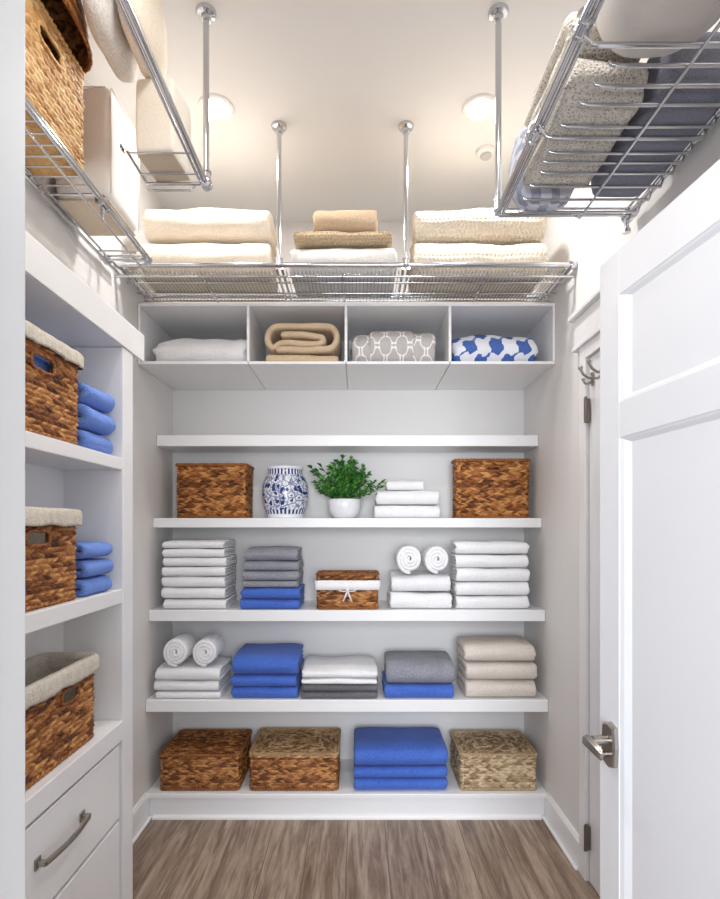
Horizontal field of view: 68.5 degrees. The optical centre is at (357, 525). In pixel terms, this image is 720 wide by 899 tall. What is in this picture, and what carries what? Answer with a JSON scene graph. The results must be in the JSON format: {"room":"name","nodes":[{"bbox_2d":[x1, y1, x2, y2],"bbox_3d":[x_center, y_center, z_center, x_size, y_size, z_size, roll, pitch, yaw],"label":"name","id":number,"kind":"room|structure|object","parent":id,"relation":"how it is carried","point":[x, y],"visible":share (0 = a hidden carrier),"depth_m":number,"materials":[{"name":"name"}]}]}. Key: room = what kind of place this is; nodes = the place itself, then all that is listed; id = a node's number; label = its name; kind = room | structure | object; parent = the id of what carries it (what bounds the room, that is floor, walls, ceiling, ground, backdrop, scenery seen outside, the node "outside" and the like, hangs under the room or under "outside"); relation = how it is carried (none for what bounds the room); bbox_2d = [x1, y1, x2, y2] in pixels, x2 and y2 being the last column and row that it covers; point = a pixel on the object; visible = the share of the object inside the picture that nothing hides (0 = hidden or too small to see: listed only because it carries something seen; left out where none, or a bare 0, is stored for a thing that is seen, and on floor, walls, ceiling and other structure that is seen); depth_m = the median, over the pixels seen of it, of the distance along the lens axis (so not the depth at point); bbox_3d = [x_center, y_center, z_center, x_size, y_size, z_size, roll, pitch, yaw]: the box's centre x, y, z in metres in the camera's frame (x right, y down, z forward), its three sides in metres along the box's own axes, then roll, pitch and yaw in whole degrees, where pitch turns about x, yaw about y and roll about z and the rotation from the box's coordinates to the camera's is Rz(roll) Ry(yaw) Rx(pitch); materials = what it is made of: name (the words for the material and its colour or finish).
{"room":"linen closet","nodes":[
{"label":"linen closet","id":0,"kind":"room"},
{"bbox_2d":[25,79,172,806],"bbox_3d":[-1.110,-0.140,1.750,0.100,3.200,2.560,0,0,0],"label":"wall","id":1,"kind":"structure","parent":0,"point":[152,398],"depth_m":2.60,"materials":[{"name":"paint"}]},
{"bbox_2d":[25,96,152,274],"bbox_3d":[-0.947,-1.075,1.435,0.209,0.079,1.670,0,0,0],"label":"rack","id":2,"kind":"object","parent":1,"relation":"attached to","point":[100,199],"visible":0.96,"depth_m":1.73,"materials":[{"name":"silver metal"}]},
{"bbox_2d":[25,0,84,177],"bbox_3d":[-0.952,-1.271,1.425,0.183,0.328,0.539,0,0,0],"label":"basket","id":3,"kind":"object","parent":2,"relation":"on","point":[54,87],"visible":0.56,"depth_m":1.53,"materials":[{"name":"wicker"}]},
{"bbox_2d":[40,0,92,73],"bbox_3d":[-0.928,-1.569,1.452,0.262,0.266,0.482,0,0,0],"label":"basket","id":4,"kind":"object","parent":3,"relation":"on","point":[68,16],"visible":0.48,"depth_m":1.65,"materials":[{"name":"wicker"}]},
{"bbox_2d":[56,86,139,235],"bbox_3d":[-0.932,-1.304,1.910,0.205,0.397,0.244,0,0,0],"label":"storage box","id":5,"kind":"object","parent":2,"relation":"on","point":[108,133],"visible":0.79,"depth_m":1.81,"materials":[{"name":"cardboard"}]},
{"bbox_2d":[133,792,151,844],"bbox_3d":[-1.043,1.394,2.310,0.034,0.132,0.660,0,0,0],"label":"baseboard","id":6,"kind":"structure","parent":1,"relation":"attached to","point":[141,818],"depth_m":2.53,"materials":[{"name":"white paint"}]},
{"bbox_2d":[81,0,586,221],"bbox_3d":[-0.055,-1.770,1.745,2.210,0.060,2.770,0,0,0],"label":"ceiling","id":7,"kind":"structure","parent":0,"point":[342,76],"depth_m":2.11,"materials":[{"name":"paint"}]},
{"bbox_2d":[115,0,215,191],"bbox_3d":[-0.600,-1.437,1.212,0.240,0.605,1.224,0,0,0],"label":"rack","id":8,"kind":"object","parent":7,"relation":"hanging from","point":[205,12],"visible":1,"depth_m":1.69,"materials":[{"name":"silver metal"}]},
{"bbox_2d":[136,77,190,181],"bbox_3d":[-0.629,-1.286,1.721,0.128,0.243,0.147,0,0,7],"label":"fabric bin","id":9,"kind":"object","parent":8,"relation":"on","point":[155,132],"visible":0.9,"depth_m":1.66,"materials":[{"name":"fabric"}]},
{"bbox_2d":[83,0,137,82],"bbox_3d":[-0.745,-1.540,1.605,0.095,0.262,0.273,0,0,0],"label":"pillow","id":10,"kind":"object","parent":9,"relation":"on","point":[102,16],"visible":0.82,"depth_m":1.54,"materials":[{"name":"fabric"}]},
{"bbox_2d":[117,0,166,78],"bbox_3d":[-0.650,-1.545,1.605,0.085,0.271,0.271,0,0,0],"label":"blanket","id":11,"kind":"object","parent":9,"relation":"on","point":[149,13],"visible":0.62,"depth_m":1.59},
{"bbox_2d":[198,93,234,122],"bbox_3d":[-0.588,-1.735,2.200,0.150,0.010,0.150,0,0,0],"label":"recessed light","id":12,"kind":"object","parent":7,"relation":"in","point":[221,109],"visible":0.78,"depth_m":2.19,"materials":[{"name":"white plastic"}]},
{"bbox_2d":[114,120,577,302],"bbox_3d":[-0.053,-1.411,2.447,2.005,0.656,0.363,0,0,0],"label":"rack","id":13,"kind":"object","parent":7,"relation":"hanging from","point":[279,127],"visible":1,"depth_m":2.35,"materials":[{"name":"silver metal"}]},
{"bbox_2d":[136,243,277,291],"bbox_3d":[-0.685,-1.200,2.458,0.604,0.155,0.268,0,0,0],"label":"folded blanket","id":14,"kind":"object","parent":13,"relation":"on","point":[194,252],"visible":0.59,"depth_m":2.34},
{"bbox_2d":[142,208,276,256],"bbox_3d":[-0.673,-1.360,2.462,0.575,0.157,0.277,0,0,0],"label":"folded blanket","id":15,"kind":"object","parent":14,"relation":"on","point":[196,225],"visible":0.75,"depth_m":2.34,"materials":[{"name":"fabric"}]},
{"bbox_2d":[289,248,396,296],"bbox_3d":[-0.065,-1.185,2.466,0.481,0.127,0.285,0,0,0],"label":"folded blanket","id":16,"kind":"object","parent":13,"relation":"on","point":[333,254],"visible":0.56,"depth_m":2.35,"materials":[{"name":"fabric"}]},
{"bbox_2d":[293,231,391,249],"bbox_3d":[-0.066,-1.279,2.464,0.441,0.060,0.282,0,0,0],"label":"folded blanket","id":17,"kind":"object","parent":16,"relation":"on","point":[302,239],"visible":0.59,"depth_m":2.33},
{"bbox_2d":[313,210,377,232],"bbox_3d":[-0.055,-1.363,2.463,0.293,0.105,0.278,0,0,0],"label":"folded blanket","id":18,"kind":"object","parent":17,"relation":"on","point":[350,221],"visible":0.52,"depth_m":2.33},
{"bbox_2d":[408,243,547,294],"bbox_3d":[0.544,-1.201,2.463,0.607,0.157,0.279,0,0,0],"label":"folded blanket","id":19,"kind":"object","parent":13,"relation":"on","point":[421,252],"visible":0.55,"depth_m":2.34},
{"bbox_2d":[410,208,547,253],"bbox_3d":[0.546,-1.367,2.459,0.598,0.171,0.271,0,0,0],"label":"folded blanket","id":20,"kind":"object","parent":19,"relation":"on","point":[478,225],"visible":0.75,"depth_m":2.35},
{"bbox_2d":[462,93,494,122],"bbox_3d":[0.508,-1.735,2.200,0.150,0.010,0.150,0,0,0],"label":"recessed light","id":21,"kind":"object","parent":7,"relation":"in","point":[480,107],"visible":0.93,"depth_m":2.19,"materials":[{"name":"white plastic"}]},
{"bbox_2d":[488,0,719,234],"bbox_3d":[0.690,-1.369,1.212,0.498,0.740,1.224,0,0,0],"label":"rack","id":22,"kind":"object","parent":7,"relation":"hanging from","point":[587,15],"visible":1,"depth_m":1.40,"materials":[{"name":"silver metal"}]},
{"bbox_2d":[509,126,573,210],"bbox_3d":[0.601,-1.163,1.715,0.216,0.263,0.125,0,0,-2],"label":"patterned pillow","id":23,"kind":"object","parent":22,"relation":"on","point":[522,189],"visible":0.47,"depth_m":1.69,"materials":[{"name":"blue fabric"}]},
{"bbox_2d":[523,58,648,188],"bbox_3d":[0.604,-1.091,1.451,0.202,0.117,0.383,0,0,0],"label":"blanket","id":24,"kind":"object","parent":22,"relation":"on","point":[567,110],"visible":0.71,"depth_m":1.34,"materials":[{"name":"fabric"}]},
{"bbox_2d":[524,12,639,129],"bbox_3d":[0.610,-1.216,1.450,0.213,0.129,0.381,0,0,0],"label":"blanket","id":25,"kind":"object","parent":24,"relation":"on","point":[563,39],"visible":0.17,"depth_m":1.32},
{"bbox_2d":[591,32,719,196],"bbox_3d":[0.815,-1.112,1.475,0.179,0.161,0.448,0,0,0],"label":"folded blanket","id":26,"kind":"object","parent":22,"relation":"on","point":[666,115],"visible":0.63,"depth_m":1.34,"materials":[{"name":"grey fabric"}]},
{"bbox_2d":[595,0,719,57],"bbox_3d":[0.657,-1.194,1.018,0.291,0.324,0.460,0,0,0],"label":"folded towel","id":27,"kind":"object","parent":22,"relation":"on","point":[617,20],"visible":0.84,"depth_m":1.10,"materials":[{"name":"fabric"}]},
{"bbox_2d":[173,222,523,758],"bbox_3d":[-0.055,-0.140,3.080,2.210,3.200,0.100,0,0,0],"label":"wall","id":28,"kind":"structure","parent":0,"point":[195,412],"depth_m":3.03,"materials":[{"name":"paint"}]},
{"bbox_2d":[138,303,554,389],"bbox_3d":[-0.055,-0.924,2.784,2.006,0.292,0.488,0,0,0],"label":"cubby unit","id":29,"kind":"object","parent":28,"relation":"attached to","point":[159,323],"visible":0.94,"depth_m":2.68,"materials":[{"name":"white paint"}]},
{"bbox_2d":[153,338,246,360],"bbox_3d":[-0.771,-0.874,2.718,0.468,0.162,0.292,0,0,0],"label":"folded towel","id":30,"kind":"object","parent":29,"relation":"on","point":[184,349],"visible":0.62,"depth_m":2.59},
{"bbox_2d":[264,323,340,360],"bbox_3d":[-0.272,-0.894,2.708,0.373,0.204,0.278,0,0,0],"label":"blanket","id":31,"kind":"object","parent":29,"relation":"on","point":[284,341],"visible":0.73,"depth_m":2.58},
{"bbox_2d":[351,331,435,360],"bbox_3d":[0.176,-0.893,2.713,0.428,0.199,0.282,0,0,0],"label":"blanket","id":32,"kind":"object","parent":29,"relation":"on","point":[380,345],"visible":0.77,"depth_m":2.59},
{"bbox_2d":[451,334,537,360],"bbox_3d":[0.675,-0.883,2.716,0.431,0.181,0.288,0,0,0],"label":"quilt","id":33,"kind":"object","parent":29,"relation":"on","point":[478,347],"visible":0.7,"depth_m":2.59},
{"bbox_2d":[146,678,547,711],"bbox_3d":[-0.055,0.897,2.832,2.006,0.060,0.393,0,0,0],"label":"wall shelf","id":34,"kind":"object","parent":28,"relation":"attached to","point":[459,702],"visible":0.49,"depth_m":2.63,"materials":[{"name":"white paint"}]},
{"bbox_2d":[155,678,230,697],"bbox_3d":[-0.853,0.849,2.780,0.330,0.035,0.267,0,0,0],"label":"folded towel","id":35,"kind":"object","parent":34,"relation":"on","point":[219,693],"visible":0.57,"depth_m":2.65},
{"bbox_2d":[154,670,229,689],"bbox_3d":[-0.863,0.803,2.783,0.331,0.052,0.269,0,0,0],"label":"folded towel","id":36,"kind":"object","parent":35,"relation":"on","point":[158,684],"visible":0.59,"depth_m":2.65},
{"bbox_2d":[155,656,231,679],"bbox_3d":[-0.855,0.745,2.779,0.336,0.064,0.271,0,0,1],"label":"folded towel","id":37,"kind":"object","parent":36,"relation":"on","point":[188,669],"visible":0.87,"depth_m":2.66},
{"bbox_2d":[163,633,195,666],"bbox_3d":[-0.919,0.641,2.735,0.126,0.142,0.184,0,0,0],"label":"rolled towel","id":38,"kind":"object","parent":37,"relation":"on","point":[177,650],"visible":0.98,"depth_m":2.65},
{"bbox_2d":[193,634,223,666],"bbox_3d":[-0.772,0.642,2.740,0.122,0.140,0.182,0,0,0],"label":"rolled towel","id":39,"kind":"object","parent":37,"relation":"on","point":[205,651],"visible":1,"depth_m":2.66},
{"bbox_2d":[231,672,301,696],"bbox_3d":[-0.470,0.837,2.794,0.336,0.058,0.295,0,0,-1],"label":"folded towel","id":40,"kind":"object","parent":34,"relation":"on","point":[237,691],"visible":0.62,"depth_m":2.65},
{"bbox_2d":[231,667,300,685],"bbox_3d":[-0.475,0.780,2.794,0.335,0.053,0.298,0,0,0],"label":"folded towel","id":41,"kind":"object","parent":40,"relation":"on","point":[236,679],"visible":0.62,"depth_m":2.65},
{"bbox_2d":[232,643,303,673],"bbox_3d":[-0.470,0.699,2.795,0.342,0.107,0.296,0,0,0],"label":"folded towel","id":42,"kind":"object","parent":41,"relation":"on","point":[252,658],"visible":1,"depth_m":2.68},
{"bbox_2d":[301,691,377,697],"bbox_3d":[-0.093,0.848,2.781,0.387,0.036,0.274,0,0,-1],"label":"folded towel","id":43,"kind":"object","parent":34,"relation":"on","point":[305,694],"visible":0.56,"depth_m":2.65,"materials":[{"name":"grey fabric"}]},
{"bbox_2d":[302,678,377,690],"bbox_3d":[-0.089,0.811,2.780,0.383,0.036,0.268,0,0,0],"label":"folded towel","id":44,"kind":"object","parent":43,"relation":"on","point":[306,687],"visible":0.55,"depth_m":2.65,"materials":[{"name":"grey fabric"}]},
{"bbox_2d":[301,677,376,683],"bbox_3d":[-0.093,0.778,2.778,0.383,0.028,0.270,0,0,0],"label":"folded towel","id":45,"kind":"object","parent":44,"relation":"on","point":[305,680],"visible":0.51,"depth_m":2.65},
{"bbox_2d":[302,656,377,677],"bbox_3d":[-0.093,0.737,2.779,0.387,0.054,0.274,0,0,0],"label":"folded towel","id":46,"kind":"object","parent":45,"relation":"on","point":[314,666],"visible":1,"depth_m":2.70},
{"bbox_2d":[382,671,453,696],"bbox_3d":[0.308,0.833,2.791,0.356,0.066,0.289,0,0,-1],"label":"folded towel","id":47,"kind":"object","parent":34,"relation":"on","point":[394,689],"visible":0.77,"depth_m":2.65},
{"bbox_2d":[384,651,454,682],"bbox_3d":[0.317,0.740,2.784,0.352,0.116,0.276,0,0,0],"label":"folded towel","id":48,"kind":"object","parent":47,"relation":"on","point":[399,666],"visible":1,"depth_m":2.67,"materials":[{"name":"grey fabric"}]},
{"bbox_2d":[457,669,536,696],"bbox_3d":[0.720,0.822,2.777,0.361,0.088,0.265,0,0,0],"label":"folded towel","id":49,"kind":"object","parent":34,"relation":"on","point":[469,687],"visible":0.77,"depth_m":2.66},
{"bbox_2d":[457,654,536,678],"bbox_3d":[0.722,0.731,2.774,0.368,0.090,0.262,0,0,-1],"label":"folded towel","id":50,"kind":"object","parent":49,"relation":"on","point":[469,669],"visible":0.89,"depth_m":2.65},
{"bbox_2d":[456,635,535,660],"bbox_3d":[0.715,0.638,2.774,0.368,0.093,0.257,0,0,0],"label":"folded towel","id":51,"kind":"object","parent":50,"relation":"on","point":[471,648],"visible":1,"depth_m":2.67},
{"bbox_2d":[149,600,544,620],"bbox_3d":[-0.055,0.454,2.852,2.006,0.056,0.353,0,0,0],"label":"wall shelf","id":52,"kind":"object","parent":28,"relation":"attached to","point":[308,611],"visible":0.74,"depth_m":2.67,"materials":[{"name":"white paint"}]},
{"bbox_2d":[163,593,236,608],"bbox_3d":[-0.835,0.399,2.820,0.327,0.051,0.261,0,0,0],"label":"folded towel","id":53,"kind":"object","parent":52,"relation":"on","point":[170,603],"visible":0.89,"depth_m":2.70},
{"bbox_2d":[161,583,235,597],"bbox_3d":[-0.842,0.343,2.824,0.328,0.057,0.270,0,0,-1],"label":"folded towel","id":54,"kind":"object","parent":53,"relation":"on","point":[167,592],"visible":0.87,"depth_m":2.70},
{"bbox_2d":[161,573,236,586],"bbox_3d":[-0.841,0.284,2.824,0.328,0.056,0.263,0,0,0],"label":"folded towel","id":55,"kind":"object","parent":54,"relation":"on","point":[167,581],"visible":0.85,"depth_m":2.70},
{"bbox_2d":[162,563,235,575],"bbox_3d":[-0.840,0.231,2.825,0.327,0.050,0.270,0,0,0],"label":"folded towel","id":56,"kind":"object","parent":55,"relation":"on","point":[168,570],"visible":0.89,"depth_m":2.70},
{"bbox_2d":[163,555,236,565],"bbox_3d":[-0.833,0.182,2.826,0.327,0.045,0.271,0,0,0],"label":"folded towel","id":57,"kind":"object","parent":56,"relation":"on","point":[228,560],"visible":0.92,"depth_m":2.70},
{"bbox_2d":[162,547,235,556],"bbox_3d":[-0.842,0.136,2.823,0.323,0.044,0.269,0,0,0],"label":"folded towel","id":58,"kind":"object","parent":57,"relation":"on","point":[172,552],"visible":0.97,"depth_m":2.69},
{"bbox_2d":[162,539,235,547],"bbox_3d":[-0.842,0.092,2.826,0.318,0.042,0.269,0,0,0],"label":"folded towel","id":59,"kind":"object","parent":58,"relation":"on","point":[178,543],"visible":1,"depth_m":2.70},
{"bbox_2d":[240,595,304,608],"bbox_3d":[-0.450,0.399,2.811,0.310,0.052,0.241,0,0,0],"label":"folded towel","id":60,"kind":"object","parent":52,"relation":"on","point":[245,603],"visible":0.87,"depth_m":2.70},
{"bbox_2d":[240,584,304,597],"bbox_3d":[-0.448,0.344,2.812,0.312,0.057,0.248,0,0,0],"label":"folded towel","id":61,"kind":"object","parent":60,"relation":"on","point":[246,592],"visible":0.91,"depth_m":2.69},
{"bbox_2d":[242,577,302,586],"bbox_3d":[-0.449,0.297,2.818,0.290,0.034,0.248,0,0,0],"label":"folded towel","id":62,"kind":"object","parent":61,"relation":"on","point":[247,583],"visible":0.86,"depth_m":2.70,"materials":[{"name":"grey fabric"}]},
{"bbox_2d":[243,568,303,579],"bbox_3d":[-0.445,0.254,2.817,0.292,0.049,0.248,0,0,0],"label":"folded towel","id":63,"kind":"object","parent":62,"relation":"on","point":[247,574],"visible":0.94,"depth_m":2.70,"materials":[{"name":"grey fabric"}]},
{"bbox_2d":[243,559,303,569],"bbox_3d":[-0.443,0.203,2.814,0.286,0.050,0.243,0,0,0],"label":"folded towel","id":64,"kind":"object","parent":63,"relation":"on","point":[248,564],"visible":0.98,"depth_m":2.70,"materials":[{"name":"grey fabric"}]},
{"bbox_2d":[243,546,301,559],"bbox_3d":[-0.446,0.143,2.813,0.281,0.068,0.250,0,0,0],"label":"folded towel","id":65,"kind":"object","parent":64,"relation":"on","point":[260,552],"visible":1,"depth_m":2.70,"materials":[{"name":"grey fabric"}]},
{"bbox_2d":[315,570,380,608],"bbox_3d":[-0.054,0.332,2.782,0.339,0.187,0.225,0,0,0],"label":"lidded basket","id":66,"kind":"object","parent":52,"relation":"on","point":[336,589],"visible":1,"depth_m":2.70,"materials":[{"name":"wicker"}]},
{"bbox_2d":[387,587,451,607],"bbox_3d":[0.321,0.381,2.817,0.325,0.088,0.251,0,0,0],"label":"folded towel","id":67,"kind":"object","parent":52,"relation":"on","point":[395,599],"visible":0.98,"depth_m":2.70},
{"bbox_2d":[389,571,450,590],"bbox_3d":[0.323,0.292,2.813,0.307,0.089,0.250,0,0,1],"label":"folded towel","id":68,"kind":"object","parent":67,"relation":"on","point":[416,580],"visible":0.99,"depth_m":2.70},
{"bbox_2d":[395,545,420,573],"bbox_3d":[0.258,0.172,2.763,0.125,0.146,0.194,0,0,0],"label":"rolled towel","id":69,"kind":"object","parent":68,"relation":"on","point":[407,557],"visible":1,"depth_m":2.67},
{"bbox_2d":[421,545,448,573],"bbox_3d":[0.399,0.174,2.767,0.123,0.143,0.194,0,0,0],"label":"rolled towel","id":70,"kind":"object","parent":68,"relation":"on","point":[434,559],"visible":1,"depth_m":2.68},
{"bbox_2d":[452,594,529,607],"bbox_3d":[0.689,0.391,2.767,0.377,0.069,0.150,0,0,0],"label":"folded towel","id":71,"kind":"object","parent":52,"relation":"on","point":[459,601],"visible":0.91,"depth_m":2.70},
{"bbox_2d":[451,580,529,594],"bbox_3d":[0.685,0.320,2.765,0.381,0.070,0.147,0,0,0],"label":"folded towel","id":72,"kind":"object","parent":71,"relation":"on","point":[458,587],"visible":0.98,"depth_m":2.70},
{"bbox_2d":[451,567,529,580],"bbox_3d":[0.688,0.249,2.764,0.382,0.070,0.148,0,0,0],"label":"folded towel","id":73,"kind":"object","parent":72,"relation":"on","point":[458,573],"visible":0.97,"depth_m":2.70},
{"bbox_2d":[451,553,528,567],"bbox_3d":[0.684,0.179,2.762,0.377,0.070,0.150,0,0,0],"label":"folded towel","id":74,"kind":"object","parent":73,"relation":"on","point":[458,560],"visible":0.96,"depth_m":2.69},
{"bbox_2d":[451,540,528,553],"bbox_3d":[0.686,0.109,2.765,0.386,0.068,0.145,0,0,0],"label":"folded towel","id":75,"kind":"object","parent":74,"relation":"on","point":[488,546],"visible":1,"depth_m":2.70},
{"bbox_2d":[153,518,540,527],"bbox_3d":[-0.055,-0.017,2.879,2.006,0.049,0.298,0,0,0],"label":"wall shelf","id":76,"kind":"object","parent":28,"relation":"attached to","point":[157,522],"visible":1,"depth_m":2.73,"materials":[{"name":"white paint"}]},
{"bbox_2d":[175,463,254,517],"bbox_3d":[-0.778,-0.188,2.900,0.391,0.293,0.218,0,0,0],"label":"wicker basket","id":77,"kind":"object","parent":76,"relation":"on","point":[204,490],"visible":0.98,"depth_m":2.80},
{"bbox_2d":[262,466,307,517],"bbox_3d":[-0.395,-0.180,2.875,0.250,0.277,0.250,0,0,0],"label":"porcelain vase","id":78,"kind":"object","parent":76,"relation":"on","point":[284,488],"visible":0.91,"depth_m":2.78,"materials":[{"name":"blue ceramic"}]},
{"bbox_2d":[307,454,386,517],"bbox_3d":[-0.063,-0.215,2.869,0.428,0.347,0.394,0,0,0],"label":"potted plant","id":79,"kind":"object","parent":76,"relation":"on","point":[342,506],"visible":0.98,"depth_m":2.81,"materials":[{"name":"green plant"}]},
{"bbox_2d":[373,505,439,517],"bbox_3d":[0.259,-0.077,2.878,0.349,0.070,0.218,0,0,0],"label":"folded towel","id":80,"kind":"object","parent":76,"relation":"on","point":[387,511],"visible":0.94,"depth_m":2.77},
{"bbox_2d":[374,490,438,505],"bbox_3d":[0.259,-0.152,2.878,0.338,0.076,0.216,0,0,0],"label":"folded towel","id":81,"kind":"object","parent":80,"relation":"on","point":[421,497],"visible":0.98,"depth_m":2.78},
{"bbox_2d":[451,458,530,517],"bbox_3d":[0.716,-0.200,2.865,0.415,0.318,0.146,0,0,0],"label":"wicker basket","id":82,"kind":"object","parent":76,"relation":"on","point":[482,488],"visible":0.96,"depth_m":2.80,"materials":[{"name":"wicker"}]},
{"bbox_2d":[157,435,537,452],"bbox_3d":[-0.055,-0.449,2.904,2.006,0.058,0.248,0,0,0],"label":"wall shelf","id":83,"kind":"object","parent":28,"relation":"attached to","point":[173,443],"visible":1,"depth_m":2.78,"materials":[{"name":"white paint"}]},
{"bbox_2d":[133,819,599,898],"bbox_3d":[-0.050,1.490,0.965,3.100,0.060,4.330,0,0,0],"label":"floor","id":84,"kind":"structure","parent":0,"point":[173,859],"depth_m":2.30,"materials":[{"name":"brown wood"}]},
{"bbox_2d":[25,230,143,898],"bbox_3d":[-0.930,0.357,1.315,0.256,2.205,1.510,0,0,0],"label":"built-in shelving unit","id":85,"kind":"object","parent":84,"relation":"on","point":[79,815],"visible":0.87,"depth_m":1.78,"materials":[{"name":"white paint"}]},
{"bbox_2d":[25,506,82,611],"bbox_3d":[-0.950,0.086,1.425,0.213,0.278,0.465,0,0,0],"label":"basket","id":86,"kind":"object","parent":85,"relation":"on","point":[50,533],"visible":0.71,"depth_m":1.49,"materials":[{"name":"brown wicker"}]},
{"bbox_2d":[25,320,84,444],"bbox_3d":[-0.950,-0.389,1.435,0.213,0.292,0.465,0,0,0],"label":"basket","id":87,"kind":"object","parent":85,"relation":"on","point":[51,400],"visible":0.58,"depth_m":1.49,"materials":[{"name":"brown wicker"}]},
{"bbox_2d":[25,652,99,790],"bbox_3d":[-0.955,0.556,1.520,0.213,0.275,0.515,0,0,0],"label":"basket","id":88,"kind":"object","parent":85,"relation":"on","point":[59,713],"visible":0.77,"depth_m":1.56,"materials":[{"name":"brown wicker"}]},
{"bbox_2d":[25,589,121,633],"bbox_3d":[-0.947,0.250,1.250,0.210,0.050,1.279,0,0,0],"label":"shelf","id":89,"kind":"object","parent":85,"relation":"attached to","point":[44,617],"depth_m":1.56,"materials":[{"name":"white paint"}]},
{"bbox_2d":[25,430,121,469],"bbox_3d":[-0.947,-0.222,1.250,0.210,0.043,1.279,0,0,0],"label":"shelf","id":90,"kind":"object","parent":85,"relation":"attached to","point":[42,452],"depth_m":1.62,"materials":[{"name":"white paint"}]},
{"bbox_2d":[25,720,123,827],"bbox_3d":[-0.944,0.727,1.250,0.216,0.067,1.279,0,0,0],"label":"shelf","id":91,"kind":"object","parent":85,"relation":"attached to","point":[42,796],"depth_m":1.56,"materials":[{"name":"white paint"}]},
{"bbox_2d":[74,575,111,596],"bbox_3d":[-0.944,0.196,1.752,0.185,0.056,0.192,0,0,0],"label":"folded towel","id":92,"kind":"object","parent":85,"relation":"on","point":[97,583],"visible":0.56,"depth_m":1.72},
{"bbox_2d":[75,558,112,577],"bbox_3d":[-0.938,0.135,1.757,0.179,0.059,0.190,0,0,0],"label":"folded towel","id":93,"kind":"object","parent":92,"relation":"on","point":[86,567],"visible":0.58,"depth_m":1.71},
{"bbox_2d":[75,540,112,558],"bbox_3d":[-0.941,0.076,1.752,0.182,0.056,0.192,0,0,0],"label":"folded towel","id":94,"kind":"object","parent":93,"relation":"on","point":[85,549],"visible":0.53,"depth_m":1.72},
{"bbox_2d":[76,429,112,454],"bbox_3d":[-0.941,-0.279,1.766,0.178,0.069,0.195,0,0,0],"label":"folded towel","id":95,"kind":"object","parent":85,"relation":"on","point":[86,439],"visible":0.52,"depth_m":1.72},
{"bbox_2d":[76,403,115,434],"bbox_3d":[-0.932,-0.354,1.764,0.173,0.077,0.193,0,0,0],"label":"folded towel","id":96,"kind":"object","parent":95,"relation":"on","point":[91,420],"visible":0.56,"depth_m":1.72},
{"bbox_2d":[77,382,114,412],"bbox_3d":[-0.938,-0.430,1.768,0.178,0.071,0.196,0,0,0],"label":"folded towel","id":97,"kind":"object","parent":96,"relation":"on","point":[102,402],"visible":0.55,"depth_m":1.73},
{"bbox_2d":[147,759,546,819],"bbox_3d":[-0.055,1.396,2.828,2.006,0.128,0.400,0,0,0],"label":"plinth","id":98,"kind":"object","parent":84,"relation":"on","point":[345,803],"visible":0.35,"depth_m":2.65,"materials":[{"name":"white paint"}]},
{"bbox_2d":[159,729,251,790],"bbox_3d":[-0.798,1.239,2.823,0.413,0.186,0.343,0,0,0],"label":"lidded basket","id":99,"kind":"object","parent":98,"relation":"on","point":[194,759],"visible":0.98,"depth_m":2.67,"materials":[{"name":"wicker"}]},
{"bbox_2d":[249,728,340,790],"bbox_3d":[-0.324,1.235,2.823,0.461,0.194,0.343,0,0,0],"label":"lidded basket","id":100,"kind":"object","parent":98,"relation":"on","point":[285,759],"visible":1,"depth_m":2.66,"materials":[{"name":"wicker"}]},
{"bbox_2d":[354,776,447,789],"bbox_3d":[0.214,1.301,2.797,0.475,0.061,0.300,0,0,0],"label":"folded towel","id":101,"kind":"object","parent":98,"relation":"on","point":[360,783],"visible":0.47,"depth_m":2.65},
{"bbox_2d":[354,764,447,776],"bbox_3d":[0.215,1.242,2.800,0.477,0.054,0.300,0,0,0],"label":"folded towel","id":102,"kind":"object","parent":101,"relation":"on","point":[382,770],"visible":0.49,"depth_m":2.66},
{"bbox_2d":[354,727,448,764],"bbox_3d":[0.217,1.162,2.799,0.480,0.101,0.303,0,0,0],"label":"folded towel","id":103,"kind":"object","parent":102,"relation":"on","point":[372,745],"visible":1,"depth_m":2.69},
{"bbox_2d":[450,730,537,790],"bbox_3d":[0.710,1.238,2.813,0.401,0.189,0.318,0,0,0],"label":"lidded basket","id":104,"kind":"object","parent":98,"relation":"on","point":[483,760],"visible":1,"depth_m":2.67,"materials":[{"name":"wicker"}]},
{"bbox_2d":[524,19,719,833],"bbox_3d":[1.000,-0.140,1.750,0.100,3.200,2.560,0,0,0],"label":"wall","id":105,"kind":"structure","parent":0,"point":[551,402],"depth_m":2.44,"materials":[{"name":"paint"}]},
{"bbox_2d":[542,792,578,870],"bbox_3d":[0.933,1.394,2.437,0.034,0.132,0.406,0,0,0],"label":"baseboard","id":106,"kind":"structure","parent":105,"relation":"attached to","point":[562,830],"depth_m":2.41,"materials":[{"name":"white paint"}]},
{"bbox_2d":[568,287,599,882],"bbox_3d":[0.979,0.280,1.786,0.142,2.360,1.012,0,0,0],"label":"trim","id":107,"kind":"structure","parent":105,"relation":"attached to","point":[586,319],"depth_m":2.18,"materials":[{"name":"white paint"}]},
{"bbox_2d":[584,351,599,895],"bbox_3d":[0.950,0.382,1.793,0.064,2.140,0.756,0,0,0],"label":"door","id":108,"kind":"structure","parent":105,"relation":"in","point":[592,404],"depth_m":2.12,"materials":[{"name":"paint"}]},
{"bbox_3d":[-0.055,-0.140,0.415,2.210,3.200,0.110,0,0,0],"label":"wall","id":109,"kind":"structure","parent":0,"visible":0},
{"bbox_2d":[0,0,24,898],"bbox_3d":[0.212,0.360,0.407,1.190,2.200,0.138,0,0,0],"label":"trim","id":110,"kind":"structure","parent":109,"relation":"attached to","point":[12,12],"depth_m":0.46,"materials":[{"name":"paint"}]},
{"bbox_2d":[582,159,719,898],"bbox_3d":[0.653,0.387,0.932,0.108,2.130,0.901,0,0,-5],"label":"door","id":111,"kind":"structure","parent":109,"relation":"in","point":[658,752],"depth_m":1.15,"materials":[{"name":"paint"}]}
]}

